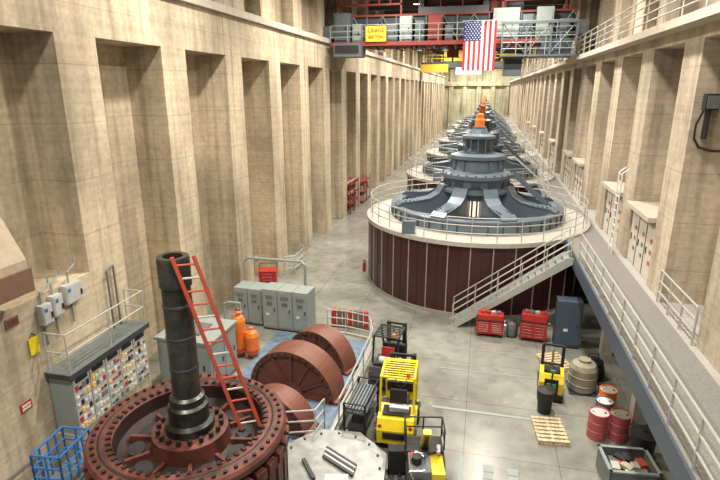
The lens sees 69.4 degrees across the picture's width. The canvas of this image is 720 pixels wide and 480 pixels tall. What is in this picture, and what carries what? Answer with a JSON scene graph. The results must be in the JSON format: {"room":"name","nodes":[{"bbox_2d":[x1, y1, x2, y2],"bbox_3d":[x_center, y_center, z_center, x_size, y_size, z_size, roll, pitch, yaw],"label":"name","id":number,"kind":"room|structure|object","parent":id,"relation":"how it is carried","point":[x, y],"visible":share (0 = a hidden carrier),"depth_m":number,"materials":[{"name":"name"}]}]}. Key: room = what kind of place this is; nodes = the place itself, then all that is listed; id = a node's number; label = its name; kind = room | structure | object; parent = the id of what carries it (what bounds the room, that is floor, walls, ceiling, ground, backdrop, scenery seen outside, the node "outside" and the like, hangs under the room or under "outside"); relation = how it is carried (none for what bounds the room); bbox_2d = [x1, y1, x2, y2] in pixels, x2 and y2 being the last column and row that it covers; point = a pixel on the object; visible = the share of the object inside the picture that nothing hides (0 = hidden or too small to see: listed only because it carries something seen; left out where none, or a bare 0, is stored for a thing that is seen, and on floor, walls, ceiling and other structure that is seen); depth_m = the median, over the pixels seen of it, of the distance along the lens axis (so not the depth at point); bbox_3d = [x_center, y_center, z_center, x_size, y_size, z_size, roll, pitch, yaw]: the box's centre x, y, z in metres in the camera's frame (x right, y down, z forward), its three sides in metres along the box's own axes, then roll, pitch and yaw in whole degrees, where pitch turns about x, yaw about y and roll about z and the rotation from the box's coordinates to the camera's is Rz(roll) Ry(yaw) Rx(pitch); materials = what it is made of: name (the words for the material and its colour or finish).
{"room":"power station hall","nodes":[
{"label":"power station hall","id":0,"kind":"room"},
{"bbox_2d":[0,0,445,479],"bbox_3d":[4.936,-18.537,67.830,2.500,18.000,145.160,4,17,13],"label":"wall","id":1,"kind":"structure","parent":0,"point":[223,133],"depth_m":18.84,"materials":[{"name":"beige concrete"}]},
{"bbox_2d":[4,315,19,329],"bbox_3d":[-8.304,1.966,12.409,0.035,0.240,0.360,4,17,13],"label":"sign plate","id":2,"kind":"object","parent":1,"relation":"attached to","point":[13,321],"visible":1,"depth_m":12.38,"materials":[{"name":"red metal"}]},
{"bbox_2d":[0,217,34,304],"bbox_3d":[-8.131,0.407,11.211,0.700,2.000,1.640,4,17,13],"label":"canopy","id":3,"kind":"object","parent":1,"relation":"attached to","point":[16,279],"visible":1,"depth_m":11.69,"materials":[{"name":"beige concrete"}]},
{"bbox_2d":[20,398,32,413],"bbox_3d":[-8.324,4.145,12.973,0.025,0.240,0.330,4,17,13],"label":"sign","id":4,"kind":"object","parent":1,"relation":"attached to","point":[27,405],"visible":1,"depth_m":12.96,"materials":[{"name":"red paint"}]},
{"bbox_2d":[28,333,40,355],"bbox_3d":[-8.192,2.594,13.054,0.030,0.576,0.280,4,17,13],"label":"tag","id":5,"kind":"object","parent":1,"relation":"attached to","point":[34,347],"visible":1,"depth_m":13.05,"materials":[{"name":"paint"}]},
{"bbox_2d":[42,264,149,435],"bbox_3d":[-7.381,2.938,14.837,0.790,3.825,3.300,4,17,13],"label":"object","id":6,"kind":"object","parent":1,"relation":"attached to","point":[85,385],"visible":1,"depth_m":14.52,"materials":[{"name":"metal"}]},
{"bbox_2d":[323,0,589,75],"bbox_3d":[6.349,-14.377,35.566,16.936,6.200,8.201,4,17,13],"label":"crane","id":7,"kind":"object","parent":1,"relation":"attached to","point":[437,24],"visible":0.91,"depth_m":33.57,"materials":[{"name":"painted steel"},{"name":"red steel"},{"name":"dark steel"}]},
{"bbox_2d":[365,25,386,42],"bbox_3d":[1.037,-13.393,33.780,1.450,1.050,0.110,4,17,13],"label":"sign","id":8,"kind":"object","parent":7,"relation":"attached to","point":[373,33],"visible":1,"depth_m":33.75,"materials":[{"name":"yellow paint"}]},
{"bbox_2d":[462,20,498,70],"bbox_3d":[7.266,-11.838,31.676,2.150,2.878,0.170,4,17,13],"label":"flag","id":9,"kind":"object","parent":7,"relation":"attached to","point":[479,39],"visible":1,"depth_m":31.68,"materials":[{"name":"fabric"}]},
{"bbox_2d":[421,50,522,74],"bbox_3d":[17.889,-28.417,83.487,15.600,3.700,4.900,4,17,13],"label":"crane","id":10,"kind":"object","parent":1,"relation":"attached to","point":[441,66],"visible":0.55,"depth_m":82.28,"materials":[{"name":"metal"}]},
{"bbox_2d":[84,129,673,479],"bbox_3d":[13.786,-9.219,68.541,20.800,0.300,145.500,4,17,13],"label":"floor","id":11,"kind":"structure","parent":0,"point":[334,262],"depth_m":19.57,"materials":[{"name":"concrete"}]},
{"bbox_2d":[7,454,43,479],"bbox_3d":[-8.436,6.216,12.674,0.060,1.026,1.760,4,17,13],"label":"wall handrail","id":12,"kind":"object","parent":11,"relation":"on","point":[34,458],"visible":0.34,"depth_m":12.89,"materials":[{"name":"grey metal"}]},
{"bbox_2d":[29,426,89,479],"bbox_3d":[-7.090,5.726,12.578,0.810,2.021,1.144,2,16,7],"label":"scissor lift","id":13,"kind":"object","parent":11,"relation":"on","point":[71,468],"visible":0.86,"depth_m":12.43,"materials":[{"name":"blue paint"}]},
{"bbox_2d":[83,251,288,479],"bbox_3d":[-3.691,3.608,11.190,4.220,6.860,4.220,4,17,13],"label":"turbine rotor","id":14,"kind":"object","parent":11,"relation":"on","point":[184,426],"visible":0.97,"depth_m":10.80,"materials":[{"name":"brown metal"}]},
{"bbox_2d":[170,255,263,432],"bbox_3d":[-2.831,2.165,10.462,1.573,3.888,0.215,-1,16,-5],"label":"ladder","id":15,"kind":"object","parent":14,"relation":"on","point":[241,429],"visible":1,"depth_m":10.41,"materials":[{"name":"red metal"}]},
{"bbox_2d":[154,317,237,380],"bbox_3d":[-5.738,4.015,18.542,2.120,2.000,1.940,4,17,14],"label":"tall cabinet","id":16,"kind":"object","parent":11,"relation":"on","point":[206,366],"visible":0.43,"depth_m":17.90,"materials":[{"name":"grey metal"}]},
{"bbox_2d":[233,280,268,325],"bbox_3d":[-4.811,2.819,23.228,1.300,1.700,0.965,5,17,15],"label":"tall cabinet","id":17,"kind":"object","parent":11,"relation":"on","point":[248,293],"visible":0.86,"depth_m":22.80,"materials":[{"name":"grey metal"}]},
{"bbox_2d":[223,256,306,318],"bbox_3d":[-4.190,2.486,22.464,3.014,2.764,3.070,4,17,13],"label":"pipe","id":18,"kind":"object","parent":11,"relation":"on","point":[256,258],"visible":0.71,"depth_m":23.29,"materials":[{"name":"metal"}]},
{"bbox_2d":[257,263,277,282],"bbox_3d":[-4.839,1.873,27.377,1.000,1.217,0.685,-1,16,-4],"label":"tool cart","id":19,"kind":"object","parent":11,"relation":"on","point":[266,274],"visible":0.7,"depth_m":27.10,"materials":[{"name":"paint"}]},
{"bbox_2d":[262,282,315,332],"bbox_3d":[-3.079,2.945,22.521,2.080,1.850,0.965,5,17,15],"label":"tall cabinet","id":20,"kind":"object","parent":11,"relation":"on","point":[286,307],"visible":0.94,"depth_m":22.13,"materials":[{"name":"grey metal"}]},
{"bbox_2d":[284,243,304,274],"bbox_3d":[-3.658,1.084,30.338,0.547,1.092,2.750,4,17,13],"label":"railing","id":21,"kind":"object","parent":11,"relation":"on","point":[301,256],"visible":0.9,"depth_m":29.58,"materials":[{"name":"metal"}]},
{"bbox_2d":[241,331,370,442],"bbox_3d":[-2.385,5.111,18.173,4.230,0.100,8.050,4,17,13],"label":"platform","id":22,"kind":"object","parent":11,"relation":"on","point":[331,411],"visible":0.14,"depth_m":19.10,"materials":[{"name":"paint"}]},
{"bbox_2d":[266,383,318,437],"bbox_3d":[-2.590,5.133,15.985,2.540,1.150,0.800,6,17,21],"label":"casing","id":23,"kind":"object","parent":22,"relation":"on","point":[292,400],"visible":0.3,"depth_m":15.65,"materials":[{"name":"brown metal"}]},
{"bbox_2d":[251,340,347,405],"bbox_3d":[-2.182,4.374,17.805,3.440,1.600,1.000,6,17,21],"label":"casing","id":24,"kind":"object","parent":22,"relation":"on","point":[300,365],"visible":0.86,"depth_m":17.45,"materials":[{"name":"brown metal"}]},
{"bbox_2d":[286,398,325,433],"bbox_3d":[-2.489,5.365,15.287,2.944,1.092,0.612,-1,16,-5],"label":"guard railing","id":25,"kind":"object","parent":22,"relation":"on","point":[323,400],"visible":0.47,"depth_m":15.11,"materials":[{"name":"metal"}]},
{"bbox_2d":[291,324,358,375],"bbox_3d":[-1.486,3.969,19.658,2.940,1.350,0.850,10,19,32],"label":"casing","id":26,"kind":"object","parent":22,"relation":"on","point":[332,341],"visible":0.56,"depth_m":19.19,"materials":[{"name":"brown metal"}]},
{"bbox_2d":[287,429,386,479],"bbox_3d":[-0.775,6.103,13.817,2.882,0.410,2.882,2,16,7],"label":"cover plate","id":27,"kind":"object","parent":22,"relation":"on","point":[370,460],"visible":0.8,"depth_m":14.15,"materials":[{"name":"metal"}]},
{"bbox_2d":[302,446,356,479],"bbox_3d":[-0.835,5.947,13.583,1.472,0.080,1.147,14,21,40],"label":"stock","id":28,"kind":"object","parent":27,"relation":"on","point":[332,456],"visible":1,"depth_m":13.65,"materials":[{"name":"grey paint"}]},
{"bbox_2d":[327,309,372,429],"bbox_3d":[-0.164,4.332,19.080,1.765,1.092,6.746,-2,16,-6],"label":"guard railing","id":29,"kind":"object","parent":11,"relation":"on","point":[370,338],"visible":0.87,"depth_m":19.31,"materials":[{"name":"metal"}]},
{"bbox_2d":[330,308,370,330],"bbox_3d":[-0.423,3.439,22.702,1.785,0.800,0.300,4,17,13],"label":"rack","id":30,"kind":"object","parent":11,"relation":"on","point":[333,313],"visible":0.73,"depth_m":22.63,"materials":[{"name":"metal"}]},
{"bbox_2d":[347,177,358,213],"bbox_3d":[-0.846,-3.847,44.521,0.830,2.700,2.880,4,17,13],"label":"rack","id":31,"kind":"object","parent":11,"relation":"on","point":[350,181],"visible":0.77,"depth_m":44.41,"materials":[{"name":"metal"}]},
{"bbox_2d":[343,376,378,436],"bbox_3d":[0.050,5.162,16.070,0.700,1.167,1.680,5,17,16],"label":"cart","id":32,"kind":"object","parent":11,"relation":"on","point":[361,406],"visible":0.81,"depth_m":15.80,"materials":[{"name":"black metal"}]},
{"bbox_2d":[360,173,369,201],"bbox_3d":[0.294,-4.900,48.889,0.700,2.300,3.000,4,17,13],"label":"shelf","id":33,"kind":"object","parent":11,"relation":"on","point":[364,186],"visible":0.77,"depth_m":48.64,"materials":[{"name":"metal"}]},
{"bbox_2d":[363,260,366,271],"bbox_3d":[0.255,1.468,29.750,0.197,0.680,0.232,-14,21,-39],"label":"fire extinguisher","id":34,"kind":"object","parent":11,"relation":"on","point":[364,261],"visible":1,"depth_m":29.69,"materials":[{"name":"red paint"}]},
{"bbox_2d":[368,320,408,387],"bbox_3d":[1.167,3.931,18.708,1.098,2.070,2.808,5,17,18],"label":"forklift","id":35,"kind":"object","parent":11,"relation":"on","point":[375,368],"visible":0.73,"depth_m":18.06,"materials":[{"name":"metal"}]},
{"bbox_2d":[375,351,420,444],"bbox_3d":[1.250,4.599,15.978,1.220,2.300,3.120,3,16,10],"label":"forklift","id":36,"kind":"object","parent":11,"relation":"on","point":[401,399],"visible":0.96,"depth_m":15.00,"materials":[{"name":"yellow paint"}]},
{"bbox_2d":[388,416,445,479],"bbox_3d":[1.508,5.623,13.405,1.540,1.752,1.700,0,16,2],"label":"forklift","id":37,"kind":"object","parent":11,"relation":"on","point":[422,457],"visible":1,"depth_m":13.57,"materials":[{"name":"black metal"}]},
{"bbox_2d":[367,113,590,317],"bbox_3d":[6.196,-2.273,27.979,11.634,8.850,11.634,-8,18,-25],"label":"hydroelectric generator","id":38,"kind":"object","parent":11,"relation":"on","point":[426,247],"visible":0.97,"depth_m":24.69,"materials":[{"name":"paint"}]},
{"bbox_2d":[406,105,554,192],"bbox_3d":[9.621,-6.323,42.010,11.634,8.850,11.634,-8,18,-25],"label":"hydroelectric generator","id":39,"kind":"object","parent":11,"relation":"on","point":[433,168],"visible":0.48,"depth_m":40.43,"materials":[{"name":"paint"}]},
{"bbox_2d":[426,101,536,160],"bbox_3d":[13.047,-10.373,56.041,11.634,8.850,11.634,-8,18,-25],"label":"hydroelectric generator","id":40,"kind":"object","parent":11,"relation":"on","point":[445,147],"visible":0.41,"depth_m":54.66,"materials":[{"name":"paint"}]},
{"bbox_2d":[438,99,526,143],"bbox_3d":[16.472,-14.423,70.072,11.634,8.850,11.634,-7,17,-22],"label":"hydroelectric generator","id":41,"kind":"object","parent":11,"relation":"on","point":[450,138],"visible":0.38,"depth_m":68.70,"materials":[{"name":"paint"}]},
{"bbox_2d":[446,98,519,136],"bbox_3d":[19.897,-18.472,84.103,11.640,8.850,11.640,4,17,13],"label":"hydroelectric generator","id":42,"kind":"object","parent":11,"relation":"on","point":[461,126],"visible":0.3,"depth_m":82.74,"materials":[{"name":"paint"}]},
{"bbox_2d":[452,96,514,128],"bbox_3d":[23.322,-22.522,98.134,11.640,8.850,11.640,4,17,13],"label":"hydroelectric generator","id":43,"kind":"object","parent":11,"relation":"on","point":[496,120],"visible":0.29,"depth_m":96.83,"materials":[{"name":"paint"}]},
{"bbox_2d":[456,99,510,123],"bbox_3d":[26.748,-26.572,112.164,11.640,8.850,11.640,4,17,13],"label":"hydroelectric generator","id":44,"kind":"object","parent":11,"relation":"on","point":[465,117],"visible":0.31,"depth_m":110.62,"materials":[{"name":"paint"}]},
{"bbox_2d":[432,347,535,479],"bbox_3d":[4.031,5.684,16.340,3.800,0.016,9.340,4,17,13],"label":"strips","id":45,"kind":"object","parent":11,"relation":"on","point":[512,474],"visible":0.91,"depth_m":16.45,"materials":[{"name":"white paint"}]},
{"bbox_2d":[476,309,505,337],"bbox_3d":[5.536,3.503,21.942,1.235,1.100,0.615,4,17,13],"label":"tool chest","id":46,"kind":"object","parent":11,"relation":"on","point":[492,322],"visible":1,"depth_m":21.70,"materials":[{"name":"red paint"}]},
{"bbox_2d":[449,229,573,326],"bbox_3d":[6.334,1.661,22.159,4.820,4.517,0.910,4,17,13],"label":"staircase","id":47,"kind":"structure","parent":11,"relation":"on","point":[560,262],"depth_m":21.93,"materials":[{"name":"metal"}]},
{"bbox_2d":[506,319,517,337],"bbox_3d":[6.379,3.676,21.847,0.435,0.818,0.435,-10,19,-30],"label":"shop vacuum","id":48,"kind":"object","parent":11,"relation":"on","point":[512,327],"visible":1,"depth_m":21.72,"materials":[{"name":"grey metal"}]},
{"bbox_2d":[519,309,548,342],"bbox_3d":[7.226,3.532,21.479,1.185,1.300,0.615,5,17,18],"label":"tool chest","id":49,"kind":"object","parent":11,"relation":"on","point":[534,324],"visible":1,"depth_m":21.25,"materials":[{"name":"red paint"}]},
{"bbox_2d":[537,385,554,414],"bbox_3d":[5.947,5.143,16.710,0.560,0.850,0.560,4,17,13],"label":"trash bin","id":50,"kind":"object","parent":11,"relation":"on","point":[545,396],"visible":1,"depth_m":16.55,"materials":[{"name":"plastic"}]},
{"bbox_2d":[530,416,569,446],"bbox_3d":[5.745,5.783,15.768,0.900,0.143,1.210,2,16,7],"label":"wooden pallet","id":51,"kind":"object","parent":11,"relation":"on","point":[552,432],"visible":1,"depth_m":15.62,"materials":[{"name":"brown wood"}]},
{"bbox_2d":[537,342,565,401],"bbox_3d":[6.546,4.361,17.758,0.800,1.770,1.940,5,17,18],"label":"walk-behind stacker","id":52,"kind":"object","parent":11,"relation":"on","point":[551,375],"visible":0.89,"depth_m":17.28,"materials":[{"name":"yellow paint"}]},
{"bbox_2d":[536,352,569,371],"bbox_3d":[7.383,4.636,19.741,0.900,0.143,1.210,-3,16,-9],"label":"wooden pallet","id":53,"kind":"object","parent":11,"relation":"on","point":[548,356],"visible":0.47,"depth_m":19.86,"materials":[{"name":"brown wood"}]},
{"bbox_2d":[552,296,583,348],"bbox_3d":[8.348,3.332,20.912,0.930,2.000,0.665,4,17,13],"label":"storage cabinet","id":54,"kind":"object","parent":11,"relation":"on","point":[568,310],"visible":0.91,"depth_m":20.65,"materials":[{"name":"blue metal"}]},
{"bbox_2d":[565,356,598,396],"bbox_3d":[7.699,4.623,17.950,0.960,1.160,0.960,4,17,13],"label":"tank","id":55,"kind":"object","parent":11,"relation":"on","point":[582,377],"visible":0.99,"depth_m":17.65,"materials":[{"name":"plastic"}]},
{"bbox_2d":[586,353,604,380],"bbox_3d":[8.414,4.502,18.809,0.900,0.917,0.900,4,17,13],"label":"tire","id":56,"kind":"object","parent":11,"relation":"on","point":[599,362],"visible":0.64,"depth_m":18.54,"materials":[{"name":"black rubber"}]},
{"bbox_2d":[586,406,609,441],"bbox_3d":[7.094,5.488,15.514,0.590,0.850,0.590,4,17,13],"label":"drum","id":57,"kind":"object","parent":11,"relation":"on","point":[598,417],"visible":1,"depth_m":15.34,"materials":[{"name":"red paint"}]},
{"bbox_2d":[595,395,613,424],"bbox_3d":[7.557,5.329,16.157,0.530,0.800,0.530,4,17,13],"label":"drum","id":58,"kind":"object","parent":11,"relation":"on","point":[606,402],"visible":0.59,"depth_m":16.00,"materials":[{"name":"white paint"}]},
{"bbox_2d":[598,384,617,407],"bbox_3d":[7.960,5.155,16.757,0.550,0.800,0.550,4,17,13],"label":"drum","id":59,"kind":"object","parent":11,"relation":"on","point":[610,391],"visible":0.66,"depth_m":16.58,"materials":[{"name":"orange paint"}]},
{"bbox_2d":[504,116,719,479],"bbox_3d":[21.228,-10.395,65.583,3.560,3.600,144.000,4,17,13],"label":"walkway","id":60,"kind":"object","parent":11,"relation":"on","point":[699,377],"visible":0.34,"depth_m":13.82,"materials":[{"name":"grey concrete"}]},
{"bbox_2d":[531,125,535,141],"bbox_3d":[21.360,-12.371,62.046,1.700,2.360,2.950,4,17,13],"label":"tall cabinet","id":61,"kind":"object","parent":60,"relation":"on","point":[532,126],"visible":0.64,"depth_m":62.26,"materials":[{"name":"metal"}]},
{"bbox_2d":[538,131,543,155],"bbox_3d":[19.259,-9.887,53.440,1.700,2.360,2.950,4,17,13],"label":"tall cabinet","id":62,"kind":"object","parent":60,"relation":"on","point":[540,132],"visible":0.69,"depth_m":53.58,"materials":[{"name":"metal"}]},
{"bbox_2d":[548,139,555,168],"bbox_3d":[17.159,-7.404,44.834,1.700,2.360,2.950,4,17,13],"label":"tall cabinet","id":63,"kind":"object","parent":60,"relation":"on","point":[552,141],"visible":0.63,"depth_m":45.07,"materials":[{"name":"metal"}]},
{"bbox_2d":[562,150,572,187],"bbox_3d":[15.058,-4.920,36.229,1.700,2.360,2.950,4,17,13],"label":"tall cabinet","id":64,"kind":"object","parent":60,"relation":"on","point":[568,153],"visible":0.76,"depth_m":36.32,"materials":[{"name":"metal"}]},
{"bbox_2d":[572,157,584,199],"bbox_3d":[14.007,-3.678,31.926,1.700,2.360,2.950,4,17,13],"label":"tall cabinet","id":65,"kind":"object","parent":60,"relation":"on","point":[580,162],"visible":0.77,"depth_m":31.97,"materials":[{"name":"metal"}]},
{"bbox_2d":[505,118,719,479],"bbox_3d":[16.656,-9.116,53.051,0.052,1.093,115.828,4,17,13],"label":"walkway railing","id":66,"kind":"object","parent":60,"relation":"on","point":[704,420],"depth_m":11.54,"materials":[{"name":"grey metal"}]},
{"bbox_2d":[601,181,624,244],"bbox_3d":[11.907,-1.194,23.320,1.700,2.360,2.950,4,17,13],"label":"tall cabinet","id":67,"kind":"object","parent":60,"relation":"on","point":[611,186],"visible":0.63,"depth_m":23.61,"materials":[{"name":"metal"}]},
{"bbox_2d":[608,167,629,252],"bbox_3d":[10.595,-1.208,21.279,0.292,3.520,0.560,4,17,13],"label":"access ladder","id":68,"kind":"object","parent":60,"relation":"on","point":[619,173],"visible":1,"depth_m":21.25,"materials":[{"name":"white metal"}]},
{"bbox_2d":[626,201,659,281],"bbox_3d":[10.856,0.048,19.018,1.700,2.360,2.950,4,17,13],"label":"tall cabinet","id":69,"kind":"object","parent":60,"relation":"on","point":[645,214],"visible":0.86,"depth_m":19.02,"materials":[{"name":"metal"}]},
{"bbox_2d":[656,269,699,345],"bbox_3d":[9.123,1.854,15.039,0.060,1.096,3.060,4,17,13],"label":"railing","id":70,"kind":"object","parent":60,"relation":"on","point":[695,318],"visible":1,"depth_m":14.68,"materials":[{"name":"metal"}]},
{"bbox_2d":[607,408,631,443],"bbox_3d":[7.689,5.512,15.429,0.590,0.850,0.590,4,17,13],"label":"drum","id":71,"kind":"object","parent":11,"relation":"on","point":[619,425],"visible":0.97,"depth_m":15.26,"materials":[{"name":"red metal"}]},
{"bbox_2d":[596,444,662,479],"bbox_3d":[6.989,6.075,13.624,1.260,0.770,1.060,2,16,7],"label":"crate","id":72,"kind":"object","parent":11,"relation":"on","point":[613,462],"visible":1,"depth_m":13.55,"materials":[{"name":"grey metal"}]},
{"bbox_2d":[630,425,656,455],"bbox_3d":[7.956,5.716,14.621,0.740,0.908,0.740,4,17,13],"label":"trash bin","id":73,"kind":"object","parent":11,"relation":"on","point":[641,435],"visible":0.62,"depth_m":14.40,"materials":[{"name":"plastic"}]},
{"bbox_2d":[357,0,569,59],"bbox_3d":[13.622,-26.406,63.540,20.300,1.100,145.350,4,17,13],"label":"ceiling","id":74,"kind":"structure","parent":0,"point":[408,7],"depth_m":48.88,"materials":[{"name":"paint"}]},
{"bbox_2d":[443,59,513,128],"bbox_3d":[30.104,-37.486,133.479,20.300,18.000,1.100,4,17,13],"label":"wall","id":75,"kind":"structure","parent":0,"point":[463,95],"depth_m":133.42,"materials":[{"name":"concrete"}]},
{"bbox_2d":[509,0,719,374],"bbox_3d":[22.593,-17.494,64.216,2.000,18.000,145.900,4,17,13],"label":"wall","id":76,"kind":"structure","parent":0,"point":[637,108],"depth_m":19.64,"materials":[{"name":"concrete"}]},
{"bbox_2d":[509,0,719,82],"bbox_3d":[21.403,-20.603,62.594,1.200,1.373,144.000,4,17,13],"label":"gallery","id":77,"kind":"object","parent":76,"relation":"attached to","point":[711,13],"visible":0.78,"depth_m":19.16,"materials":[{"name":"concrete"}]},
{"bbox_2d":[693,94,719,151],"bbox_3d":[10.024,-3.309,14.756,0.876,1.626,0.430,4,17,13],"label":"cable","id":78,"kind":"object","parent":76,"relation":"attached to","point":[710,102],"visible":1,"depth_m":14.70,"materials":[{"name":"black rubber"}]}
]}

